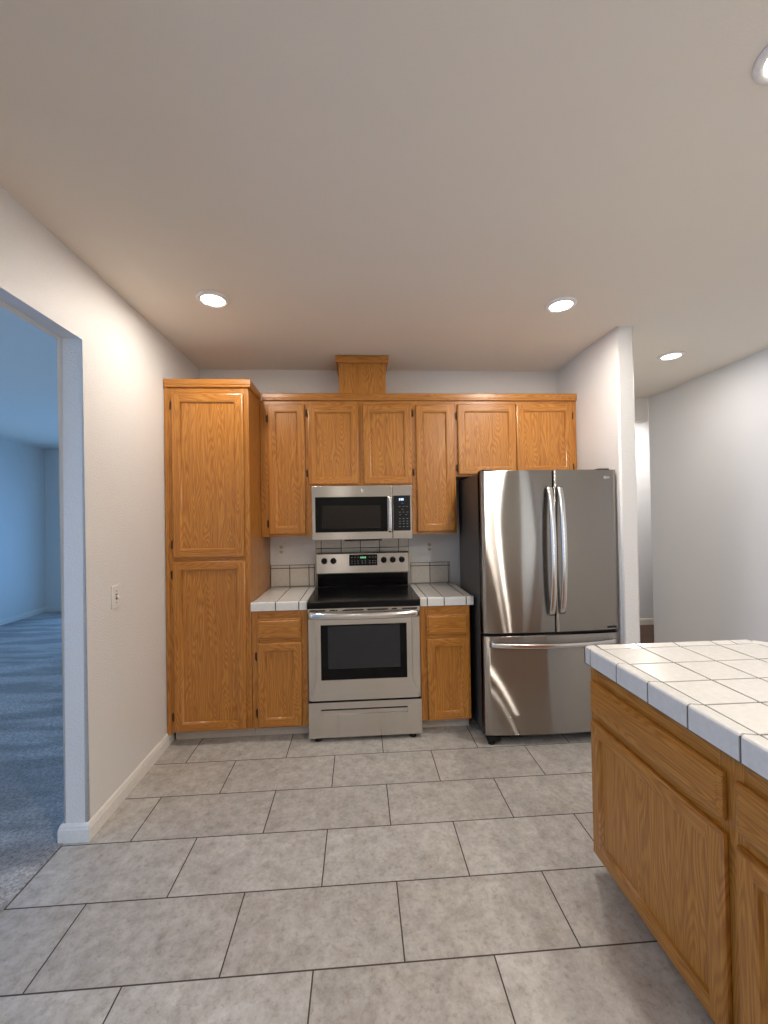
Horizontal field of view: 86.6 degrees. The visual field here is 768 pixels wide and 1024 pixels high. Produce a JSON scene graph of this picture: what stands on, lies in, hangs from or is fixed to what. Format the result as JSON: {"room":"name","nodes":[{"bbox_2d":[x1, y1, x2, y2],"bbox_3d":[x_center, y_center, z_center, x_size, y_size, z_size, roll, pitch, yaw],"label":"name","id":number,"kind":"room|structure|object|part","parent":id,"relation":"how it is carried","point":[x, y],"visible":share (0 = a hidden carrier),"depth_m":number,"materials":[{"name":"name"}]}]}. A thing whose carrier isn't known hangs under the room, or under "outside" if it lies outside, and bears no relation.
{"room":"kitchen","nodes":[
{"label":"kitchen","id":0,"kind":"room"},
{"bbox_2d":[0,439,45,619],"bbox_3d":[-5.438,0.243,2.049,0.110,2.730,9.760,-1,-1,-4],"label":"wall","id":1,"kind":"structure","parent":0,"point":[22,467],"depth_m":6.35,"materials":[{"name":"white paint"}]},
{"bbox_2d":[0,607,45,625],"bbox_3d":[-5.353,1.563,2.036,0.013,0.085,9.560,-1,-1,-4],"label":"baseboard","id":2,"kind":"structure","parent":1,"relation":"attached to","point":[41,610],"depth_m":6.32,"materials":[{"name":"white paint"}]},
{"bbox_2d":[0,612,63,912],"bbox_3d":[-3.435,1.604,2.153,3.854,0.064,9.558,-1,-1,-4],"label":"carpet","id":3,"kind":"object","parent":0,"point":[31,694],"visible":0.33,"depth_m":2.67,"materials":[{"name":"carpet"}]},
{"bbox_2d":[45,449,60,606],"bbox_3d":[-3.704,0.275,6.999,3.955,2.730,0.110,-1,-1,-4],"label":"wall","id":4,"kind":"structure","parent":0,"point":[52,498],"depth_m":6.83,"materials":[{"name":"white paint"}]},
{"bbox_2d":[46,606,60,611],"bbox_3d":[-5.187,1.619,6.828,0.929,0.085,0.013,-1,-1,-4],"label":"baseboard","id":5,"kind":"structure","parent":4,"relation":"attached to","point":[48,609],"depth_m":6.80,"materials":[{"name":"white paint"}]},
{"bbox_2d":[0,185,198,822],"bbox_3d":[-1.488,0.180,2.291,0.114,2.730,9.560,-1,-1,-4],"label":"wall","id":6,"kind":"structure","parent":0,"point":[113,364],"depth_m":2.05,"materials":[{"name":"white paint"}]},
{"bbox_2d":[58,732,173,843],"bbox_3d":[-1.470,1.502,2.329,0.141,0.085,0.872,-1,-1,-4],"label":"baseboard","id":7,"kind":"structure","parent":6,"relation":"attached to","point":[79,832],"depth_m":2.06,"materials":[{"name":"white paint"}]},
{"bbox_2d":[111,584,120,608],"bbox_3d":[-1.408,0.447,2.150,0.020,0.120,0.076,-1,-1,-4],"label":"light switch","id":8,"kind":"object","parent":6,"relation":"attached to","point":[115,590],"visible":1,"depth_m":2.14,"materials":[{"name":"white plastic"}]},
{"bbox_2d":[0,625,714,1023],"bbox_3d":[2.036,1.506,1.547,6.995,0.060,7.920,-1,-1,-4],"label":"floor","id":9,"kind":"structure","parent":0,"point":[445,874],"depth_m":1.59,"materials":[{"name":"tile"}]},
{"bbox_2d":[163,379,270,739],"bbox_3d":[-1.184,0.329,3.027,0.569,2.436,0.639,-1,-1,-4],"label":"pantry cabinet","id":10,"kind":"object","parent":9,"relation":"on","point":[218,563],"visible":0.99,"depth_m":2.72,"materials":[{"name":"brown wood"}]},
{"bbox_3d":[-1.175,-0.245,2.724,0.468,1.097,0.019,-1,-1,-4],"label":"door","id":11,"kind":"part","parent":10,"relation":"part of","materials":[{"name":"brown wood"}]},
{"bbox_3d":[-1.176,-0.245,2.732,0.365,0.994,0.006,-1,-1,-4],"label":"panel","id":12,"kind":"part","parent":10,"relation":"part of","materials":[{"name":"brown wood"}]},
{"bbox_3d":[-1.157,0.889,2.710,0.470,1.122,0.019,-1,-1,-4],"label":"door","id":13,"kind":"part","parent":10,"relation":"part of","materials":[{"name":"brown wood"}]},
{"bbox_3d":[-1.158,0.889,2.718,0.367,1.019,0.006,-1,-1,-4],"label":"panel","id":14,"kind":"part","parent":10,"relation":"part of","materials":[{"name":"brown wood"}]},
{"bbox_3d":[-1.203,-0.861,3.043,0.567,0.055,0.634,-1,-1,-4],"label":"crown","id":15,"kind":"part","parent":10,"relation":"part of","materials":[{"name":"brown wood"}]},
{"bbox_2d":[252,609,308,735],"bbox_3d":[-0.717,1.103,3.045,0.369,0.874,0.639,-1,-1,-4],"label":"base cabinet","id":16,"kind":"object","parent":9,"relation":"on","point":[279,638],"visible":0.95,"depth_m":2.74,"materials":[{"name":"brown wood"}]},
{"bbox_3d":[-0.706,0.786,2.739,0.294,0.138,0.019,-1,-1,-4],"label":"drawer","id":17,"kind":"part","parent":16,"relation":"part of","materials":[{"name":"brown wood"}]},
{"bbox_3d":[-0.698,1.157,2.735,0.292,0.560,0.019,-1,-1,-4],"label":"door","id":18,"kind":"part","parent":16,"relation":"part of","materials":[{"name":"brown wood"}]},
{"bbox_3d":[-0.699,1.157,2.742,0.191,0.459,0.006,-1,-1,-4],"label":"panel","id":19,"kind":"part","parent":16,"relation":"part of","materials":[{"name":"brown wood"}]},
{"bbox_2d":[251,586,315,610],"bbox_3d":[-0.725,0.636,3.046,0.370,0.058,0.628,-1,-1,-4],"label":"countertop","id":20,"kind":"structure","parent":16,"relation":"on","point":[274,598],"depth_m":2.84,"materials":[{"name":"grey tile"}]},
{"bbox_2d":[307,551,421,741],"bbox_3d":[-0.147,0.928,3.028,0.759,1.206,0.718,-1,-1,-4],"label":"electric range","id":21,"kind":"object","parent":9,"relation":"on","point":[364,654],"visible":1,"depth_m":2.73,"materials":[{"name":"silver metal"}]},
{"bbox_3d":[-0.175,0.415,3.348,0.747,0.170,0.088,-1,-1,-4],"label":"control panel","id":22,"kind":"part","parent":21,"relation":"part of","materials":[{"name":"silver metal"}]},
{"bbox_2d":[307,585,419,608],"bbox_3d":[-0.152,0.623,3.027,0.759,0.047,0.592,-1,-1,-4],"label":"cooktop","id":23,"kind":"object","parent":21,"relation":"in","point":[324,596],"depth_m":2.84,"materials":[{"name":"black glass"}]},
{"bbox_3d":[-0.131,0.685,2.706,0.747,0.043,0.068,-1,-1,-4],"label":"handle","id":24,"kind":"part","parent":21,"relation":"part of","materials":[{"name":"silver metal"}]},
{"bbox_3d":[-0.130,0.962,2.752,0.755,0.582,0.044,-1,-1,-4],"label":"oven door","id":25,"kind":"part","parent":21,"relation":"part of","materials":[{"name":"silver metal"}]},
{"bbox_3d":[-0.122,1.381,2.747,0.755,0.232,0.044,-1,-1,-4],"label":"storage drawer","id":26,"kind":"part","parent":21,"relation":"part of","materials":[{"name":"silver metal"}]},
{"bbox_3d":[-0.001,0.390,3.314,0.050,0.050,0.027,-1,-1,-4],"label":"knob","id":27,"kind":"part","parent":21,"relation":"part of","materials":[{"name":"black plastic"}]},
{"bbox_2d":[420,605,470,726],"bbox_3d":[0.410,1.085,3.114,0.344,0.874,0.639,-1,-1,-4],"label":"base cabinet","id":28,"kind":"object","parent":9,"relation":"on","point":[444,630],"visible":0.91,"depth_m":2.81,"materials":[{"name":"brown wood"}]},
{"bbox_2d":[409,582,473,605],"bbox_3d":[0.414,0.618,3.116,0.370,0.058,0.628,-1,-1,-4],"label":"countertop","id":29,"kind":"structure","parent":28,"relation":"on","point":[449,593],"depth_m":2.91,"materials":[{"name":"grey tile"}]},
{"bbox_3d":[0.435,0.773,2.809,0.290,0.138,0.019,-1,-1,-4],"label":"drawer","id":30,"kind":"part","parent":28,"relation":"part of","materials":[{"name":"brown wood"}]},
{"bbox_3d":[0.444,1.148,2.805,0.288,0.558,0.019,-1,-1,-4],"label":"door","id":31,"kind":"part","parent":28,"relation":"part of","materials":[{"name":"brown wood"}]},
{"bbox_3d":[0.444,1.148,2.812,0.187,0.457,0.006,-1,-1,-4],"label":"panel","id":32,"kind":"part","parent":28,"relation":"part of","materials":[{"name":"brown wood"}]},
{"bbox_2d":[458,468,618,744],"bbox_3d":[1.087,0.612,2.938,0.915,1.793,0.712,-1,-1,-4],"label":"refrigerator","id":33,"kind":"object","parent":9,"relation":"on","point":[538,548],"visible":0.88,"depth_m":2.66,"materials":[{"name":"metal"}]},
{"bbox_3d":[0.873,0.258,2.694,0.471,1.060,0.092,-1,-1,-4],"label":"door","id":34,"kind":"part","parent":33,"relation":"part of","materials":[{"name":"silver metal"}]},
{"bbox_3d":[1.109,1.124,2.697,0.915,0.640,0.092,-1,-1,-4],"label":"freezer drawer","id":35,"kind":"part","parent":33,"relation":"part of","materials":[{"name":"silver metal"}]},
{"bbox_3d":[1.081,0.252,2.623,0.037,0.837,0.075,-1,-1,-4],"label":"handle","id":36,"kind":"part","parent":33,"relation":"part of","materials":[{"name":"silver metal"}]},
{"bbox_3d":[1.151,0.246,2.628,0.037,0.827,0.075,-1,-1,-4],"label":"handle","id":37,"kind":"part","parent":33,"relation":"part of","materials":[{"name":"silver metal"}]},
{"bbox_3d":[1.333,0.250,2.722,0.438,1.060,0.092,-1,-1,-4],"label":"door","id":38,"kind":"part","parent":33,"relation":"part of","materials":[{"name":"silver metal"}]},
{"bbox_2d":[590,667,767,1023],"bbox_3d":[1.244,1.052,0.774,0.642,0.855,1.946,-1,-1,-4],"label":"base cabinet","id":39,"kind":"object","parent":9,"relation":"on","point":[680,825],"visible":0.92,"depth_m":1.21,"materials":[{"name":"brown wood"}]},
{"bbox_3d":[0.902,1.138,1.396,0.006,0.447,0.520,-1,-1,-4],"label":"panel","id":40,"kind":"part","parent":39,"relation":"part of","materials":[{"name":"brown wood"}]},
{"bbox_3d":[0.889,0.765,1.400,0.019,0.130,0.621,-1,-1,-4],"label":"drawer","id":41,"kind":"part","parent":39,"relation":"part of","materials":[{"name":"brown wood"}]},
{"bbox_3d":[0.895,1.138,1.396,0.019,0.548,0.621,-1,-1,-4],"label":"door","id":42,"kind":"part","parent":39,"relation":"part of","materials":[{"name":"brown wood"}]},
{"bbox_2d":[584,640,767,780],"bbox_3d":[1.514,0.579,0.778,1.216,0.074,1.984,-1,-1,-4],"label":"countertop","id":43,"kind":"structure","parent":39,"relation":"on","point":[716,690],"depth_m":1.35,"materials":[{"name":"grey tile"}]},
{"bbox_3d":[0.928,0.756,0.751,0.019,0.130,0.605,-1,-1,-4],"label":"drawer","id":44,"kind":"part","parent":39,"relation":"part of","materials":[{"name":"brown wood"}]},
{"bbox_3d":[0.935,1.129,0.746,0.019,0.548,0.605,-1,-1,-4],"label":"door","id":45,"kind":"part","parent":39,"relation":"part of","materials":[{"name":"brown wood"}]},
{"bbox_3d":[0.942,1.129,0.747,0.006,0.447,0.504,-1,-1,-4],"label":"panel","id":46,"kind":"part","parent":39,"relation":"part of","materials":[{"name":"brown wood"}]},
{"bbox_2d":[199,369,556,586],"bbox_3d":[0.007,0.169,3.480,3.016,2.730,0.110,-1,-1,-4],"label":"wall","id":47,"kind":"structure","parent":0,"point":[300,550],"depth_m":3.45,"materials":[{"name":"white paint"}]},
{"bbox_2d":[277,542,285,556],"bbox_3d":[-0.848,0.310,3.366,0.070,0.115,0.008,-1,-1,-4],"label":"wall outlet","id":48,"kind":"object","parent":47,"relation":"attached to","point":[281,547],"visible":1,"depth_m":3.36,"materials":[{"name":"white plastic"}]},
{"bbox_2d":[260,401,311,536],"bbox_3d":[-0.748,-0.326,3.217,0.375,1.026,0.331,-1,-1,-4],"label":"upper cabinet","id":49,"kind":"object","parent":47,"relation":"attached to","point":[286,498],"visible":0.99,"depth_m":3.06,"materials":[{"name":"brown wood"}]},
{"bbox_3d":[-0.730,-0.321,3.062,0.272,0.976,0.019,-1,-1,-4],"label":"door","id":50,"kind":"part","parent":49,"relation":"part of","materials":[{"name":"brown wood"}]},
{"bbox_3d":[-0.731,-0.321,3.070,0.167,0.871,0.006,-1,-1,-4],"label":"panel","id":51,"kind":"part","parent":49,"relation":"part of","materials":[{"name":"brown wood"}]},
{"bbox_2d":[262,393,576,400],"bbox_3d":[0.289,-0.883,3.289,2.436,0.055,0.325,-1,-1,-4],"label":"crown molding","id":52,"kind":"structure","parent":49,"relation":"on","point":[265,396],"depth_m":3.12,"materials":[{"name":"brown wood"}]},
{"bbox_2d":[335,355,388,392],"bbox_3d":[-0.174,-1.049,3.260,0.405,0.288,0.330,-1,-1,-4],"label":"duct cover","id":53,"kind":"object","parent":52,"relation":"on","point":[356,373],"visible":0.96,"depth_m":3.12,"materials":[{"name":"brown wood"}]},
{"bbox_3d":[-0.176,-1.164,3.259,0.405,0.055,0.325,-1,-1,-4],"label":"crown","id":54,"kind":"part","parent":53,"relation":"part of","materials":[{"name":"brown wood"}]},
{"bbox_2d":[271,564,314,586],"bbox_3d":[-0.753,0.526,3.368,0.358,0.177,0.010,-1,-1,-4],"label":"tile backsplash","id":55,"kind":"structure","parent":47,"relation":"attached to","point":[281,575],"depth_m":3.36,"materials":[{"name":"grey tile"}]},
{"bbox_2d":[305,401,414,485],"bbox_3d":[-0.190,-0.523,3.254,0.824,0.650,0.331,-1,-1,-4],"label":"upper cabinet","id":56,"kind":"object","parent":47,"relation":"attached to","point":[351,443],"visible":0.96,"depth_m":3.10,"materials":[{"name":"brown wood"}]},
{"bbox_3d":[-0.383,-0.510,3.086,0.382,0.603,0.019,-1,-1,-4],"label":"door","id":57,"kind":"part","parent":56,"relation":"part of","materials":[{"name":"brown wood"}]},
{"bbox_3d":[-0.384,-0.510,3.093,0.277,0.498,0.006,-1,-1,-4],"label":"panel","id":58,"kind":"part","parent":56,"relation":"part of","materials":[{"name":"brown wood"}]},
{"bbox_2d":[311,485,412,540],"bbox_3d":[-0.172,0.011,3.204,0.746,0.412,0.400,-1,-1,-4],"label":"microwave","id":59,"kind":"object","parent":56,"relation":"attached to","point":[365,512],"visible":1,"depth_m":3.02,"materials":[{"name":"silver metal"}]},
{"bbox_3d":[0.048,0.014,3.030,0.029,0.272,0.026,-1,-1,-4],"label":"handle","id":60,"kind":"part","parent":59,"relation":"part of","materials":[{"name":"silver metal"}]},
{"bbox_3d":[0.027,-0.516,3.119,0.268,0.498,0.006,-1,-1,-4],"label":"panel","id":61,"kind":"part","parent":56,"relation":"part of","materials":[{"name":"brown wood"}]},
{"bbox_3d":[0.028,-0.516,3.111,0.373,0.603,0.019,-1,-1,-4],"label":"door","id":62,"kind":"part","parent":56,"relation":"part of","materials":[{"name":"brown wood"}]},
{"bbox_2d":[316,539,408,587],"bbox_3d":[-0.177,0.440,3.404,0.776,0.452,0.010,-1,-1,-4],"label":"tile backsplash","id":63,"kind":"structure","parent":47,"relation":"attached to","point":[322,546],"depth_m":3.40,"materials":[{"name":"grey tile"}]},
{"bbox_2d":[425,540,432,553],"bbox_3d":[0.383,0.295,3.441,0.070,0.115,0.008,-1,-1,-4],"label":"wall outlet","id":64,"kind":"object","parent":47,"relation":"attached to","point":[428,543],"visible":1,"depth_m":3.44,"materials":[{"name":"white plastic"}]},
{"bbox_2d":[410,562,449,582],"bbox_3d":[0.391,0.510,3.438,0.335,0.173,0.010,-1,-1,-4],"label":"tile backsplash","id":65,"kind":"structure","parent":47,"relation":"attached to","point":[421,572],"depth_m":3.43,"materials":[{"name":"grey tile"}]},
{"bbox_2d":[410,401,456,533],"bbox_3d":[0.375,-0.344,3.286,0.344,1.026,0.331,-1,-1,-4],"label":"upper cabinet","id":66,"kind":"object","parent":47,"relation":"attached to","point":[434,511],"visible":0.98,"depth_m":3.13,"materials":[{"name":"brown wood"}]},
{"bbox_3d":[0.395,-0.338,3.139,0.186,0.869,0.006,-1,-1,-4],"label":"panel","id":67,"kind":"part","parent":66,"relation":"part of","materials":[{"name":"brown wood"}]},
{"bbox_2d":[454,401,576,479],"bbox_3d":[1.026,-0.574,3.329,0.969,0.587,0.331,-1,-1,-4],"label":"upper cabinet","id":68,"kind":"object","parent":47,"relation":"attached to","point":[489,435],"visible":0.87,"depth_m":3.17,"materials":[{"name":"brown wood"}]},
{"bbox_3d":[0.798,-0.563,3.166,0.354,0.439,0.006,-1,-1,-4],"label":"panel","id":69,"kind":"part","parent":68,"relation":"part of","materials":[{"name":"brown wood"}]},
{"bbox_3d":[0.798,-0.563,3.159,0.459,0.544,0.019,-1,-1,-4],"label":"door","id":70,"kind":"part","parent":68,"relation":"part of","materials":[{"name":"brown wood"}]},
{"bbox_3d":[1.255,-0.572,3.187,0.448,0.547,0.019,-1,-1,-4],"label":"door","id":71,"kind":"part","parent":68,"relation":"part of","materials":[{"name":"brown wood"}]},
{"bbox_3d":[1.255,-0.572,3.195,0.343,0.442,0.006,-1,-1,-4],"label":"panel","id":72,"kind":"part","parent":68,"relation":"part of","materials":[{"name":"brown wood"}]},
{"bbox_2d":[0,0,767,448],"bbox_3d":[-0.042,-1.259,2.399,11.150,0.100,9.960,-1,-1,-4],"label":"ceiling","id":73,"kind":"structure","parent":0,"point":[414,183],"depth_m":1.48,"materials":[{"name":"white paint"}]},
{"bbox_2d":[196,290,229,307],"bbox_3d":[-0.959,-1.188,2.285,0.176,0.012,0.176,-1,-1,-4],"label":"recessed light","id":74,"kind":"object","parent":73,"relation":"in","point":[213,299],"visible":1,"depth_m":2.27,"materials":[{"name":"white plastic"}]},
{"bbox_2d":[545,296,576,312],"bbox_3d":[1.046,-1.220,2.409,0.176,0.012,0.176,-1,-1,-4],"label":"recessed light","id":75,"kind":"object","parent":73,"relation":"in","point":[561,304],"visible":1,"depth_m":2.39,"materials":[{"name":"white plastic"}]},
{"bbox_2d":[658,351,684,360],"bbox_3d":[2.269,-1.231,3.221,0.176,0.012,0.176,-1,-1,-4],"label":"recessed light","id":76,"kind":"object","parent":73,"relation":"in","point":[676,354],"visible":1,"depth_m":3.20,"materials":[{"name":"white plastic"}]},
{"bbox_2d":[752,45,767,84],"bbox_3d":[1.107,-1.238,1.094,0.176,0.012,0.176,-1,-1,-4],"label":"recessed light","id":77,"kind":"object","parent":73,"relation":"in","point":[760,69],"visible":1,"depth_m":1.14,"materials":[{"name":"white plastic"}]},
{"bbox_2d":[556,326,639,643],"bbox_3d":[1.575,0.143,3.499,0.116,2.730,1.622,-1,-1,-4],"label":"wall","id":78,"kind":"structure","parent":0,"point":[601,376],"depth_m":2.72,"materials":[{"name":"white paint"}]},
{"bbox_2d":[634,398,647,422],"bbox_3d":[2.226,0.143,4.408,1.294,2.730,0.110,-1,-1,-4],"label":"wall header","id":79,"kind":"structure","parent":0,"point":[641,404],"depth_m":4.40,"materials":[{"name":"white paint"}]},
{"bbox_2d":[635,420,653,617],"bbox_3d":[3.373,0.137,5.485,3.800,2.730,0.100,-1,-1,-4],"label":"wall","id":80,"kind":"structure","parent":0,"point":[641,429],"depth_m":5.44,"materials":[{"name":"white paint"}]},
{"bbox_2d":[640,618,653,624],"bbox_3d":[3.399,1.457,5.412,3.400,0.085,0.013,-1,-1,-4],"label":"baseboard","id":81,"kind":"structure","parent":80,"relation":"attached to","point":[643,621],"depth_m":5.41,"materials":[{"name":"white paint"}]},
{"bbox_2d":[648,348,767,642],"bbox_3d":[3.132,0.087,1.097,0.110,2.730,6.609,-1,-1,-4],"label":"wall","id":82,"kind":"structure","parent":0,"point":[708,433],"depth_m":3.63,"materials":[{"name":"white paint"}]}
]}

